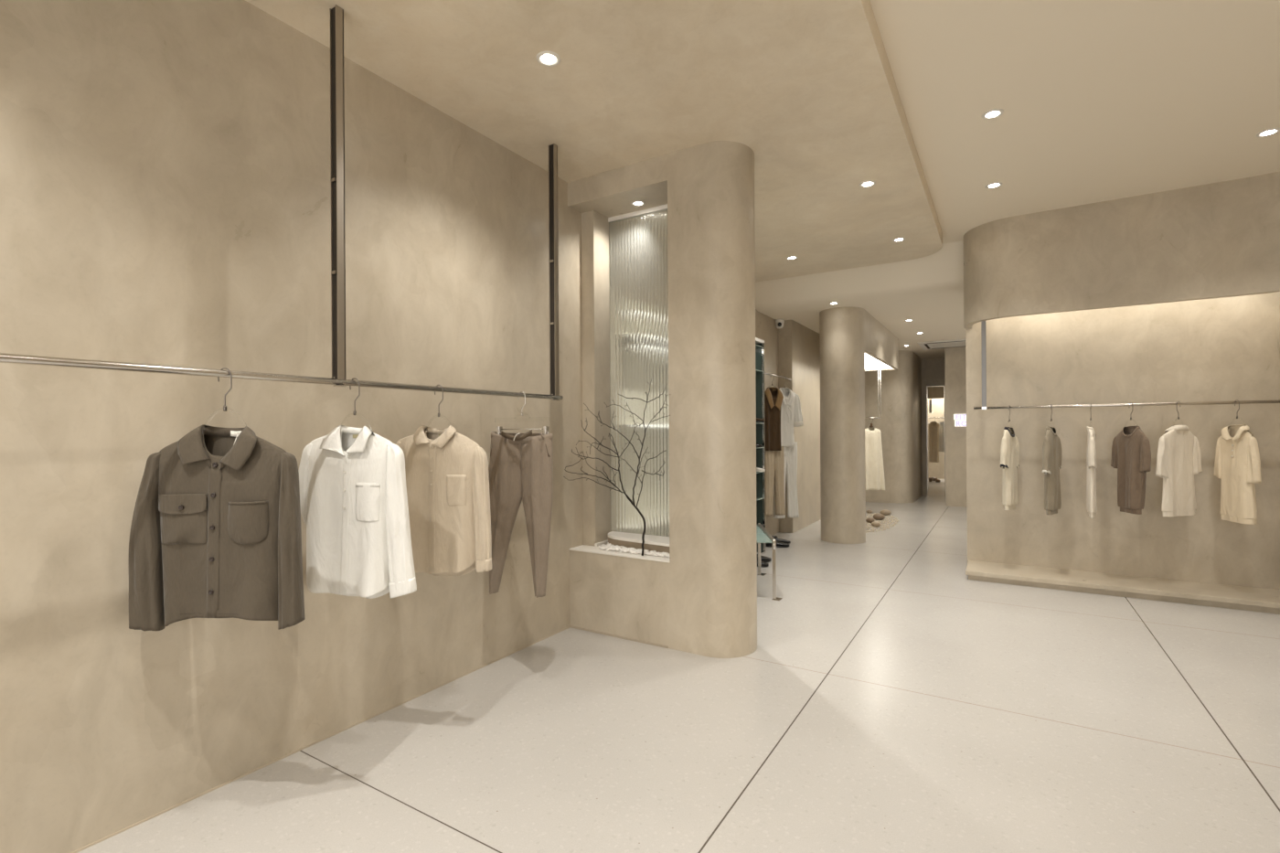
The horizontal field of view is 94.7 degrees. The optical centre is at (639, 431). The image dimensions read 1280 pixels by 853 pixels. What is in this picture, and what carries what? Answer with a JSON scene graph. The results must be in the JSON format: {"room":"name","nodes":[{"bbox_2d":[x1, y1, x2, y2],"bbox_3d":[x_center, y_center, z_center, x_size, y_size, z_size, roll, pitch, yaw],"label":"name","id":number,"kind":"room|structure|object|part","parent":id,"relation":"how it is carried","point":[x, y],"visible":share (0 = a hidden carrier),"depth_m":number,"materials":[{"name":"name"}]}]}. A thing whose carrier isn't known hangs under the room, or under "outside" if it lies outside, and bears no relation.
{"room":"clothing store","nodes":[
{"label":"clothing store","id":0,"kind":"room"},
{"bbox_2d":[0,0,778,852],"bbox_3d":[-1.105,-0.253,3.143,0.250,3.120,10.590,0,0,32],"label":"wall","id":1,"kind":"structure","parent":0,"point":[165,165],"depth_m":2.16,"materials":[{"name":"paint"}]},
{"bbox_2d":[71,626,569,852],"bbox_3d":[-1.806,1.307,1.760,0.014,0.007,5.090,0,0,32],"label":"baseboard","id":2,"kind":"structure","parent":1,"relation":"attached to","point":[403,702],"depth_m":2.34,"materials":[{"name":"beige"}]},
{"bbox_2d":[245,0,942,282],"bbox_3d":[-0.503,-1.717,2.179,2.203,0.120,9.390,0,0,32],"label":"ceiling","id":3,"kind":"structure","parent":0,"point":[809,87],"depth_m":2.86,"materials":[{"name":"paint"}]},
{"bbox_2d":[0,4,563,400],"bbox_3d":[-1.863,-0.910,1.200,0.046,1.478,5.290,0,0,32],"label":"rail","id":4,"kind":"object","parent":3,"relation":"hanging from","point":[336,13],"visible":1,"depth_m":2.30,"materials":[{"name":"silver metal"}]},
{"bbox_2d":[204,367,246,427],"bbox_3d":[-1.377,-0.053,1.958,0.405,0.320,0.011,0,0,-6],"label":"clothes hanger","id":5,"kind":"object","parent":4,"relation":"hanging from","point":[225,409],"visible":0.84,"depth_m":1.96,"materials":[{"name":"silver metal"}]},
{"bbox_2d":[128,424,305,630],"bbox_3d":[-1.393,0.317,1.955,0.534,0.680,0.123,0,0,-3],"label":"overshirt","id":6,"kind":"object","parent":5,"relation":"hanging from","point":[216,532],"visible":1,"depth_m":1.92,"materials":[{"name":"brown fabric"}]},
{"bbox_3d":[-1.377,0.015,1.958,0.405,0.184,0.009,0,0,-6],"label":"arm","id":7,"kind":"part","parent":5,"relation":"part of","materials":[{"name":"white plastic"}]},
{"bbox_3d":[-1.182,-0.926,2.307,0.042,1.454,0.032,0,0,32],"label":"post","id":8,"kind":"part","parent":4,"relation":"part of","materials":[{"name":"silver metal"}]},
{"bbox_2d":[341,377,374,436],"bbox_3d":[-1.135,-0.058,2.349,0.366,0.311,0.011,0,0,7],"label":"clothes hanger","id":9,"kind":"object","parent":4,"relation":"hanging from","point":[355,410],"visible":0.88,"depth_m":2.35,"materials":[{"name":"silver metal"}]},
{"bbox_2d":[298,425,416,598],"bbox_3d":[-1.127,0.321,2.343,0.510,0.696,0.131,0,0,14],"label":"shirt","id":10,"kind":"object","parent":9,"relation":"hanging from","point":[354,497],"visible":0.99,"depth_m":2.31,"materials":[{"name":"white fabric"}]},
{"bbox_3d":[-1.135,0.011,2.349,0.365,0.172,0.009,0,0,7],"label":"arm","id":11,"kind":"part","parent":9,"relation":"part of","materials":[{"name":"white plastic"}]},
{"bbox_2d":[424,384,451,431],"bbox_3d":[-0.920,-0.056,2.699,0.385,0.317,0.011,0,0,10],"label":"clothes hanger","id":12,"kind":"object","parent":4,"relation":"hanging from","point":[439,413],"visible":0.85,"depth_m":2.70,"materials":[{"name":"silver metal"}]},
{"bbox_3d":[-0.919,0.013,2.699,0.385,0.178,0.009,0,0,10],"label":"arm","id":13,"kind":"part","parent":12,"relation":"part of"},
{"bbox_2d":[394,425,491,575],"bbox_3d":[-0.903,0.322,2.712,0.491,0.703,0.156,0,0,10],"label":"shirt","id":14,"kind":"object","parent":12,"relation":"hanging from","point":[447,481],"visible":0.79,"depth_m":2.65,"materials":[{"name":"beige fabric"}]},
{"bbox_2d":[495,391,549,435],"bbox_3d":[-0.633,-0.100,3.165,0.324,0.235,0.032,0,0,17],"label":"clothes hanger","id":15,"kind":"object","parent":4,"relation":"hanging from","point":[500,429],"visible":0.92,"depth_m":3.16,"materials":[{"name":"silver metal"}]},
{"bbox_2d":[489,429,553,597],"bbox_3d":[-0.646,0.432,3.154,0.379,0.887,0.096,0,0,17],"label":"trousers","id":16,"kind":"object","parent":15,"relation":"hanging from","point":[520,464],"visible":0.96,"depth_m":3.13,"materials":[{"name":"beige fabric"}]},
{"bbox_3d":[-0.633,-0.012,3.161,0.300,0.004,0.004,0,0,17],"label":"rod","id":17,"kind":"part","parent":15,"relation":"part of","materials":[{"name":"silver metal"}]},
{"bbox_3d":[-0.499,-0.930,3.413,0.042,1.454,0.032,0,0,32],"label":"post","id":18,"kind":"part","parent":4,"relation":"part of","materials":[{"name":"silver metal"}]},
{"bbox_2d":[536,51,560,66],"bbox_3d":[-0.406,-1.656,2.621,0.108,0.006,0.108,0,0,32],"label":"recessed light","id":19,"kind":"object","parent":3,"relation":"in","point":[549,58],"visible":1,"depth_m":2.62,"materials":[{"name":"white"}]},
{"bbox_2d":[786,256,797,259],"bbox_3d":[1.458,-1.667,5.665,0.108,0.006,0.108,0,0,32],"label":"recessed light","id":20,"kind":"object","parent":3,"relation":"in","point":[790,257],"visible":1,"depth_m":5.66,"materials":[{"name":"white plastic"}]},
{"bbox_2d":[859,180,875,187],"bbox_3d":[1.534,-1.667,3.973,0.108,0.006,0.108,0,0,32],"label":"recessed light","id":21,"kind":"object","parent":3,"relation":"in","point":[866,184],"visible":1,"depth_m":3.97,"materials":[{"name":"white"}]},
{"bbox_2d":[892,237,905,242],"bbox_3d":[2.256,-1.672,5.140,0.108,0.006,0.108,0,0,32],"label":"recessed light","id":22,"kind":"object","parent":3,"relation":"in","point":[897,240],"visible":1,"depth_m":5.14,"materials":[{"name":"white plastic"}]},
{"bbox_2d":[567,140,757,658],"bbox_3d":[0.150,-0.236,3.798,1.218,3.070,0.436,0,0,32],"label":"wall","id":23,"kind":"structure","parent":0,"point":[702,601],"depth_m":3.46,"materials":[{"name":"paint"}]},
{"bbox_2d":[569,625,668,648],"bbox_3d":[-0.147,1.295,3.733,0.745,0.012,0.016,0,0,32],"label":"baseboard","id":24,"kind":"structure","parent":23,"relation":"attached to","point":[570,626],"depth_m":3.71,"materials":[{"name":"beige paint"}]},
{"bbox_2d":[569,539,669,562],"bbox_3d":[-0.061,0.770,3.865,0.759,0.030,0.331,0,0,32],"label":"trim","id":25,"kind":"structure","parent":23,"relation":"attached to","point":[594,549],"depth_m":3.79,"materials":[{"name":"white stone"}]},
{"bbox_2d":[563,379,670,555],"bbox_3d":[-0.119,0.228,3.631,0.690,1.093,0.186,0,0,18],"label":"branch","id":26,"kind":"object","parent":25,"relation":"on","point":[599,443],"visible":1,"depth_m":3.65,"materials":[{"name":"black plant"}]},
{"bbox_2d":[598,542,669,557],"bbox_3d":[-0.003,0.764,3.806,0.593,0.026,0.170,0,0,32],"label":"gravel","id":27,"kind":"object","parent":25,"relation":"in","point":[609,547],"visible":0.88,"depth_m":3.77,"materials":[{"name":"white gravel"}]},
{"bbox_2d":[608,203,667,222],"bbox_3d":[0.061,-1.489,3.985,0.654,0.028,0.025,0,0,32],"label":"trim","id":28,"kind":"structure","parent":23,"relation":"attached to","point":[663,207],"depth_m":4.02,"materials":[{"name":"white"}]},
{"bbox_2d":[630,200,645,206],"bbox_3d":[-0.012,-1.501,3.880,0.092,0.006,0.092,0,0,32],"label":"recessed light","id":29,"kind":"object","parent":23,"relation":"in","point":[637,203],"visible":1,"depth_m":3.88,"materials":[{"name":"white"}]},
{"bbox_2d":[608,531,669,553],"bbox_3d":[0.022,0.738,3.885,0.639,0.078,0.220,0,0,32],"label":"kerb","id":30,"kind":"object","parent":23,"relation":"on","point":[657,543],"visible":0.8,"depth_m":3.84,"materials":[{"name":"stone"}]},
{"bbox_2d":[608,208,669,536],"bbox_3d":[0.068,-0.380,3.985,0.654,2.240,0.013,0,0,32],"label":"window","id":31,"kind":"structure","parent":23,"relation":"in","point":[638,266],"depth_m":4.02,"materials":[{"name":"clear glass"}]},
{"bbox_2d":[77,479,1279,852],"bbox_3d":[4.006,1.336,6.287,5.800,0.120,21.500,0,0,32],"label":"floor","id":32,"kind":"structure","parent":0,"point":[891,699],"depth_m":2.47,"materials":[{"name":"tile"}]},
{"bbox_2d":[755,337,765,554],"bbox_3d":[0.911,0.164,5.884,0.293,2.262,1.130,0,0,32],"label":"shoe shelf","id":33,"kind":"object","parent":32,"relation":"on","point":[759,343],"visible":0.15,"depth_m":6.30,"materials":[{"name":"grey metal"}]},
{"bbox_3d":[0.904,-0.951,5.884,0.293,0.032,1.130,0,0,32],"label":"panel","id":34,"kind":"part","parent":33,"relation":"part of","materials":[{"name":"white plastic"}]},
{"bbox_2d":[756,417,764,422],"bbox_3d":[1.182,-0.135,6.239,0.270,0.085,0.100,0,0,32],"label":"loafer","id":35,"kind":"object","parent":33,"relation":"on","point":[757,419],"visible":0.27,"depth_m":6.16,"materials":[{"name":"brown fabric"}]},
{"bbox_2d":[756,467,765,471],"bbox_3d":[1.185,0.385,6.239,0.270,0.085,0.100,0,0,27],"label":"loafer","id":36,"kind":"object","parent":33,"relation":"on","point":[758,469],"visible":0.26,"depth_m":6.17,"materials":[{"name":"white leather"}]},
{"bbox_3d":[1.318,0.172,6.285,0.020,2.240,0.020,0,0,32],"label":"frame post","id":37,"kind":"part","parent":33,"relation":"part of","materials":[{"name":"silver metal"}]},
{"bbox_2d":[757,560,768,566],"bbox_3d":[1.099,1.251,5.672,0.270,0.085,0.100,0,0,17],"label":"loafer","id":38,"kind":"object","parent":32,"relation":"on","point":[762,563],"visible":0.22,"depth_m":5.61,"materials":[{"name":"black leather"}]},
{"bbox_2d":[757,554,771,562],"bbox_3d":[1.172,1.251,5.885,0.270,0.085,0.100,0,0,12],"label":"loafer","id":39,"kind":"object","parent":32,"relation":"on","point":[762,558],"visible":0.33,"depth_m":5.83,"materials":[{"name":"black leather"}]},
{"bbox_2d":[756,522,782,601],"bbox_3d":[0.958,1.061,4.945,0.333,0.466,0.894,0,0,3],"label":"glass table","id":40,"kind":"object","parent":32,"relation":"on","point":[762,536],"visible":0.44,"depth_m":4.61,"materials":[{"name":"green"}]},
{"bbox_3d":[1.079,1.073,5.326,0.026,0.440,0.010,0,0,32],"label":"leg","id":41,"kind":"part","parent":40,"relation":"part of","materials":[{"name":"silver metal"}]},
{"bbox_3d":[0.933,0.852,4.936,0.244,0.010,0.796,0,0,3],"label":"glass","id":42,"kind":"part","parent":40,"relation":"part of","materials":[{"name":"green"}]},
{"bbox_3d":[1.032,1.074,4.535,0.026,0.440,0.010,0,0,32],"label":"leg","id":43,"kind":"part","parent":40,"relation":"part of","materials":[{"name":"silver metal"}]},
{"bbox_2d":[765,541,789,547],"bbox_3d":[1.533,1.248,6.603,0.270,0.085,0.100,0,0,8],"label":"loafer","id":44,"kind":"object","parent":32,"relation":"on","point":[778,544],"visible":0.6,"depth_m":6.57,"materials":[{"name":"black leather"}]},
{"bbox_2d":[772,535,790,543],"bbox_3d":[1.595,1.248,6.799,0.270,0.085,0.100,0,0,4],"label":"loafer","id":45,"kind":"object","parent":32,"relation":"on","point":[773,537],"visible":0.5,"depth_m":6.76,"materials":[{"name":"black leather"}]},
{"bbox_2d":[819,307,865,543],"bbox_3d":[2.400,-0.079,6.992,0.506,2.730,0.506,0,0,32],"label":"column","id":46,"kind":"structure","parent":32,"relation":"on","point":[841,329],"depth_m":6.77,"materials":[{"name":"paint"}]},
{"bbox_2d":[865,512,899,533],"bbox_3d":[3.190,1.275,8.320,0.807,0.012,2.009,0,0,33],"label":"gravel","id":47,"kind":"object","parent":32,"relation":"on","point":[870,516],"visible":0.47,"depth_m":8.20,"materials":[{"name":"beige"}]},
{"bbox_2d":[865,517,874,522],"bbox_3d":[3.226,1.244,8.261,0.107,0.076,0.114,0,0,32],"label":"stone","id":48,"kind":"object","parent":47,"relation":"on","point":[869,519],"visible":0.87,"depth_m":8.22,"materials":[{"name":"brown stone"}]},
{"bbox_2d":[871,521,880,526],"bbox_3d":[3.176,1.247,7.941,0.120,0.071,0.114,0,0,32],"label":"stone","id":49,"kind":"object","parent":47,"relation":"on","point":[874,523],"visible":0.99,"depth_m":7.90,"materials":[{"name":"beige stone"}]},
{"bbox_2d":[873,513,885,520],"bbox_3d":[3.458,1.236,8.541,0.162,0.090,0.134,0,0,32],"label":"stone","id":50,"kind":"object","parent":47,"relation":"on","point":[878,517],"visible":1,"depth_m":8.50,"materials":[{"name":"brown stone"}]},
{"bbox_2d":[879,509,891,515],"bbox_3d":[3.743,1.237,8.994,0.161,0.086,0.138,0,0,32],"label":"stone","id":51,"kind":"object","parent":32,"relation":"on","point":[885,512],"visible":0.97,"depth_m":8.95,"materials":[{"name":"brown stone"}]},
{"bbox_2d":[965,560,1279,614],"bbox_3d":[3.818,1.237,4.766,2.057,0.080,0.495,0,0,32],"label":"plinth","id":52,"kind":"object","parent":32,"relation":"on","point":[1263,600],"visible":1,"depth_m":4.61,"materials":[{"name":"paint"}]},
{"bbox_2d":[778,320,821,533],"bbox_3d":[2.806,-0.277,9.308,0.430,3.120,4.010,0,0,32],"label":"wall","id":53,"kind":"structure","parent":0,"point":[798,345],"depth_m":7.93,"materials":[{"name":"paint"}]},
{"bbox_2d":[764,372,791,380],"bbox_3d":[1.599,-0.665,6.995,0.044,0.044,1.190,0,0,32],"label":"rail","id":54,"kind":"object","parent":53,"relation":"attached to","point":[788,378],"visible":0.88,"depth_m":7.10,"materials":[{"name":"silver metal"}]},
{"bbox_2d":[773,442,799,518],"bbox_3d":[1.807,0.599,7.300,0.346,0.930,0.106,0,0,-18],"label":"trousers","id":55,"kind":"object","parent":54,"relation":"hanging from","point":[790,453],"visible":0.66,"depth_m":7.29,"materials":[{"name":"white fabric"}]},
{"label":"clothes hanger","id":56,"kind":"object","parent":54,"relation":"hanging from","visible":0},
{"bbox_2d":[764,387,783,450],"bbox_3d":[1.568,-0.150,6.975,0.267,0.752,0.138,0,0,-20],"label":"vest","id":57,"kind":"object","parent":56,"relation":"hanging from","point":[773,399],"visible":0.87,"depth_m":6.93,"materials":[{"name":"brown fabric"}]},
{"bbox_2d":[765,446,785,516],"bbox_3d":[1.593,0.586,7.010,0.283,0.820,0.101,0,0,-20],"label":"trousers","id":58,"kind":"object","parent":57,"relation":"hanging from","point":[774,460],"visible":0.87,"depth_m":6.98,"materials":[{"name":"beige fabric"}]},
{"bbox_2d":[864,423,885,490],"bbox_3d":[3.618,0.388,9.195,0.380,1.040,0.177,0,0,12],"label":"dress","id":59,"kind":"object","parent":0,"point":[875,480],"visible":0.7,"depth_m":9.14,"materials":[{"name":"white fabric"}]},
{"bbox_2d":[864,309,898,364],"bbox_3d":[3.063,-1.235,8.141,0.573,0.427,2.640,0,0,32],"label":"wall","id":60,"kind":"structure","parent":0,"point":[877,336],"depth_m":7.73,"materials":[{"name":"paint"}]},
{"bbox_2d":[864,352,890,369],"bbox_3d":[3.109,-0.999,8.213,0.473,0.036,2.350,0,0,32],"label":"ceiling lightbox","id":61,"kind":"structure","parent":60,"relation":"attached to","point":[870,363],"depth_m":8.62,"materials":[{"name":"white plastic"}]},
{"bbox_2d":[864,367,881,418],"bbox_3d":[3.599,-0.597,9.199,0.308,0.789,0.018,0,0,32],"label":"rail","id":62,"kind":"object","parent":61,"relation":"hanging from","point":[878,417],"visible":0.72,"depth_m":9.13,"materials":[{"name":"silver metal"}]},
{"bbox_3d":[3.696,-0.602,9.139,0.012,0.780,0.012,0,0,32],"label":"post","id":63,"kind":"part","parent":62,"relation":"part of","materials":[{"name":"silver metal"}]},
{"bbox_3d":[3.723,-0.602,9.122,0.012,0.780,0.012,0,0,32],"label":"post","id":64,"kind":"part","parent":62,"relation":"part of","materials":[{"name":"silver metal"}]},
{"bbox_2d":[864,344,898,371],"bbox_3d":[3.064,-0.987,8.141,0.573,0.068,2.640,0,0,32],"label":"trim","id":65,"kind":"structure","parent":60,"relation":"attached to","point":[869,351],"depth_m":8.05,"materials":[{"name":"paint"}]},
{"bbox_2d":[864,350,922,503],"bbox_3d":[4.803,-0.109,11.295,0.910,2.760,1.730,0,0,32],"label":"wall","id":66,"kind":"structure","parent":0,"point":[900,423],"depth_m":10.51,"materials":[{"name":"paint"}]},
{"bbox_2d":[921,357,945,495],"bbox_3d":[5.848,-0.115,11.608,0.560,2.760,0.100,0,0,32],"label":"wall","id":67,"kind":"structure","parent":0,"point":[933,369],"depth_m":11.66,"materials":[{"name":"paint"}]},
{"bbox_2d":[926,385,945,496],"bbox_3d":[5.833,0.185,11.616,0.322,2.160,0.125,0,0,32],"label":"trim","id":68,"kind":"structure","parent":67,"relation":"attached to","point":[927,387],"depth_m":11.64,"materials":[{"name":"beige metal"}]},
{"bbox_2d":[928,398,944,479],"bbox_3d":[7.211,-0.143,13.587,4.000,2.800,4.700,0,0,32],"label":"wall","id":69,"kind":"structure","parent":0,"point":[935,469],"depth_m":15.68,"materials":[{"name":"paint"}]},
{"bbox_2d":[928,386,943,398],"bbox_3d":[7.898,-1.047,14.899,2.600,0.400,0.060,0,0,32],"label":"trim","id":70,"kind":"structure","parent":69,"relation":"attached to","point":[934,392],"depth_m":15.07,"materials":[{"name":"paint"}]},
{"bbox_2d":[944,346,966,507],"bbox_3d":[6.525,-0.119,10.239,2.050,2.760,1.720,0,0,32],"label":"wall","id":71,"kind":"structure","parent":0,"point":[955,365],"depth_m":9.96,"materials":[{"name":"paint"}]},
{"bbox_2d":[953,414,966,426],"bbox_3d":[5.571,-0.191,9.791,0.642,0.212,0.040,0,0,32],"label":"room sign","id":72,"kind":"object","parent":71,"relation":"attached to","point":[962,417],"visible":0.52,"depth_m":9.90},
{"bbox_2d":[755,0,1279,358],"bbox_3d":[2.675,-1.721,4.160,5.800,0.590,16.500,0,0,32],"label":"ceiling","id":73,"kind":"structure","parent":0,"point":[1101,101],"depth_m":3.28,"materials":[{"name":"beige paint"}]},
{"bbox_2d":[775,319,784,329],"bbox_3d":[1.771,-1.362,7.480,0.113,0.117,0.112,0,0,-33],"label":"security camera","id":74,"kind":"object","parent":73,"relation":"attached to","point":[779,323],"visible":1,"depth_m":7.44,"materials":[{"name":"white plastic"}]},
{"bbox_2d":[917,338,965,350],"bbox_3d":[5.085,-1.427,9.642,0.900,0.026,0.900,0,0,32],"label":"air conditioner","id":75,"kind":"object","parent":73,"relation":"attached to","point":[954,343],"visible":0.56,"depth_m":9.56,"materials":[{"name":"white plastic"}]},
{"bbox_2d":[930,341,965,348],"bbox_3d":[5.085,-1.417,9.642,0.540,0.006,0.540,0,0,32],"label":"grille","id":76,"kind":"object","parent":75,"relation":"attached to","point":[963,343],"depth_m":9.65,"materials":[{"name":"white"}]},
{"bbox_2d":[981,108,1003,119],"bbox_3d":[1.978,-1.780,3.308,0.108,0.006,0.108,0,0,32],"label":"recessed light","id":77,"kind":"object","parent":73,"relation":"in","point":[996,112],"visible":1,"depth_m":3.30,"materials":[{"name":"white"}]},
{"bbox_2d":[985,181,1002,188],"bbox_3d":[2.565,-1.783,4.274,0.108,0.006,0.108,0,0,32],"label":"recessed light","id":78,"kind":"object","parent":73,"relation":"in","point":[995,185],"visible":1,"depth_m":4.26,"materials":[{"name":"white plastic"}]},
{"bbox_2d":[1255,128,1279,137],"bbox_3d":[3.765,-1.791,3.534,0.108,0.006,0.108,0,0,32],"label":"recessed light","id":79,"kind":"object","parent":73,"relation":"in","point":[1270,132],"visible":1,"depth_m":3.53,"materials":[{"name":"white"}]},
{"bbox_2d":[963,171,1279,327],"bbox_3d":[3.971,-1.388,4.260,0.664,0.832,3.078,0,0,-37],"label":"wall","id":80,"kind":"structure","parent":0,"point":[1221,240],"depth_m":4.51,"materials":[{"name":"paint"}]},
{"bbox_2d":[973,320,1279,409],"bbox_3d":[3.796,-0.693,4.705,1.975,0.995,0.028,0,0,32],"label":"rail","id":81,"kind":"object","parent":80,"relation":"hanging from","point":[984,323],"visible":0.8,"depth_m":4.89,"materials":[{"name":"silver metal"}]},
{"bbox_3d":[3.022,-0.699,5.183,0.036,0.974,0.012,0,0,32],"label":"post","id":82,"kind":"part","parent":81,"relation":"part of","materials":[{"name":"grey metal"}]},
{"bbox_2d":[1006,405,1013,434],"bbox_3d":[3.185,-0.087,5.085,0.296,0.282,0.011,0,0,-43],"label":"clothes hanger","id":83,"kind":"object","parent":81,"relation":"hanging from","point":[1008,405],"visible":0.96,"depth_m":5.10,"materials":[{"name":"silver metal"}]},
{"bbox_2d":[1000,426,1019,510],"bbox_3d":[3.192,0.314,5.084,0.092,0.709,0.420,0,0,45],"label":"dress","id":84,"kind":"object","parent":83,"relation":"hanging from","point":[1009,448],"visible":1,"depth_m":5.03,"materials":[{"name":"white fabric"}]},
{"bbox_3d":[3.185,-0.021,5.085,0.296,0.150,0.009,0,0,-43],"label":"arm","id":85,"kind":"part","parent":83,"relation":"part of","materials":[{"name":"white plastic"}]},
{"bbox_2d":[1048,404,1055,433],"bbox_3d":[3.439,-0.087,4.928,0.305,0.285,0.011,0,0,-42],"label":"clothes hanger","id":86,"kind":"object","parent":81,"relation":"hanging from","point":[1051,421],"visible":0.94,"depth_m":4.94,"materials":[{"name":"silver metal"}]},
{"bbox_2d":[1042,426,1061,515],"bbox_3d":[3.451,0.322,4.932,0.098,0.729,0.434,0,0,45],"label":"t-shirt","id":87,"kind":"object","parent":86,"relation":"hanging from","point":[1051,450],"visible":1,"depth_m":4.85,"materials":[{"name":"brown fabric"}]},
{"bbox_3d":[3.325,0.333,4.821,0.099,0.042,0.054,0,0,-42],"label":"sleeve trim","id":88,"kind":"part","parent":87,"relation":"part of","materials":[{"name":"white fabric"}]},
{"bbox_3d":[3.439,-0.021,4.928,0.305,0.152,0.009,0,0,-42],"label":"arm","id":89,"kind":"part","parent":86,"relation":"part of","materials":[{"name":"white plastic"}]},
{"bbox_2d":[1123,402,1138,430],"bbox_3d":[3.878,-0.092,4.657,0.011,0.280,0.292,0,0,5],"label":"clothes hanger","id":90,"kind":"object","parent":81,"relation":"hanging from","point":[1130,419],"visible":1,"depth_m":4.65,"materials":[{"name":"silver metal"}]},
{"bbox_3d":[3.878,-0.026,4.657,0.009,0.148,0.292,0,0,5],"label":"arm","id":91,"kind":"part","parent":90,"relation":"part of","materials":[{"name":"white plastic"}]},
{"bbox_2d":[1110,426,1151,514],"bbox_3d":[3.877,0.299,4.666,0.105,0.689,0.386,0,0,5],"label":"dress","id":92,"kind":"object","parent":90,"relation":"hanging from","point":[1131,451],"visible":1,"depth_m":4.60,"materials":[{"name":"brown fabric"}]},
{"bbox_2d":[1172,401,1183,426],"bbox_3d":[4.118,-0.084,4.509,0.351,0.300,0.011,0,0,-18],"label":"clothes hanger","id":93,"kind":"object","parent":81,"relation":"hanging from","point":[1178,401],"visible":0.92,"depth_m":4.50,"materials":[{"name":"silver metal"}]},
{"bbox_2d":[1155,425,1202,517],"bbox_3d":[4.122,0.295,4.512,0.487,0.694,0.090,0,0,-17],"label":"dress","id":94,"kind":"object","parent":93,"relation":"hanging from","point":[1178,457],"visible":1,"depth_m":4.47,"materials":[{"name":"white fabric"}]},
{"bbox_2d":[1227,399,1253,436],"bbox_3d":[4.393,-0.102,4.339,0.011,0.266,0.258,0,0,8],"label":"clothes hanger","id":95,"kind":"object","parent":81,"relation":"hanging from","point":[1242,421],"visible":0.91,"depth_m":4.33,"materials":[{"name":"silver metal"}]},
{"bbox_2d":[1213,424,1261,524],"bbox_3d":[4.394,0.306,4.340,0.090,0.719,0.380,0,0,8],"label":"dress","id":96,"kind":"object","parent":95,"relation":"hanging from","point":[1237,463],"visible":0.99,"depth_m":4.30,"materials":[{"name":"white fabric"}]},
{"bbox_3d":[4.394,-0.036,4.339,0.009,0.134,0.258,0,0,8],"label":"arm","id":97,"kind":"part","parent":95,"relation":"part of","materials":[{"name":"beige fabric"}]},
{"label":"clothes hanger","id":98,"kind":"object","parent":81,"relation":"hanging from","visible":0},
{"bbox_2d":[1086,426,1096,518],"bbox_3d":[3.666,0.321,4.789,0.066,0.729,0.432,0,0,35],"label":"dress","id":99,"kind":"object","parent":98,"relation":"hanging from","point":[1091,453],"visible":1,"depth_m":4.67,"materials":[{"name":"white fabric"}]},
{"bbox_2d":[965,291,1279,589],"bbox_3d":[4.445,-0.262,5.014,2.900,3.070,0.595,0,0,32],"label":"wall","id":100,"kind":"structure","parent":0,"point":[1225,348],"depth_m":4.92,"materials":[{"name":"paint"}]},
{"bbox_3d":[7.204,-1.293,13.587,4.000,0.100,4.700,0,0,32],"label":"ceiling","id":101,"kind":"structure","parent":0,"visible":0},
{"bbox_2d":[928,398,933,413],"bbox_3d":[7.479,-0.865,15.476,0.380,0.760,0.020,0,0,32],"label":"rail","id":102,"kind":"object","parent":101,"relation":"hanging from","point":[930,400],"visible":0.35,"depth_m":15.40,"materials":[{"name":"silver metal"}]},
{"bbox_3d":[7.590,-0.871,15.407,0.060,0.750,0.020,0,0,32],"label":"post","id":103,"kind":"part","parent":102,"relation":"part of","materials":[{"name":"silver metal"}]},
{"bbox_3d":[7.481,-0.790,14.887,0.900,0.910,0.020,0,0,32],"label":"rail","id":104,"kind":"object","parent":101,"relation":"hanging from","visible":0},
{"bbox_2d":[928,421,939,462],"bbox_3d":[7.389,0.260,14.824,0.269,1.031,0.137,0,0,27],"label":"dress","id":105,"kind":"object","parent":104,"relation":"hanging from","point":[933,428],"visible":0.99,"depth_m":14.79,"materials":[{"name":"brown fabric"}]},
{"label":"clothes hanger","id":106,"kind":"object","parent":104,"relation":"hanging from","visible":0},
{"bbox_2d":[938,421,944,451],"bbox_3d":[7.630,0.130,14.855,0.462,0.769,0.135,0,0,42],"label":"jacket","id":107,"kind":"object","parent":106,"relation":"hanging from","point":[942,424],"visible":0.37,"depth_m":14.85,"materials":[{"name":"white fabric"}]},
{"label":"clothes hanger","id":108,"kind":"object","parent":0,"visible":0},
{"bbox_2d":[778,387,803,447],"bbox_3d":[1.787,-0.176,7.274,0.499,0.731,0.166,0,0,-18],"label":"blouse","id":109,"kind":"object","parent":108,"relation":"hanging from","point":[791,411],"visible":0.64,"depth_m":7.24,"materials":[{"name":"white fabric"}]}
]}

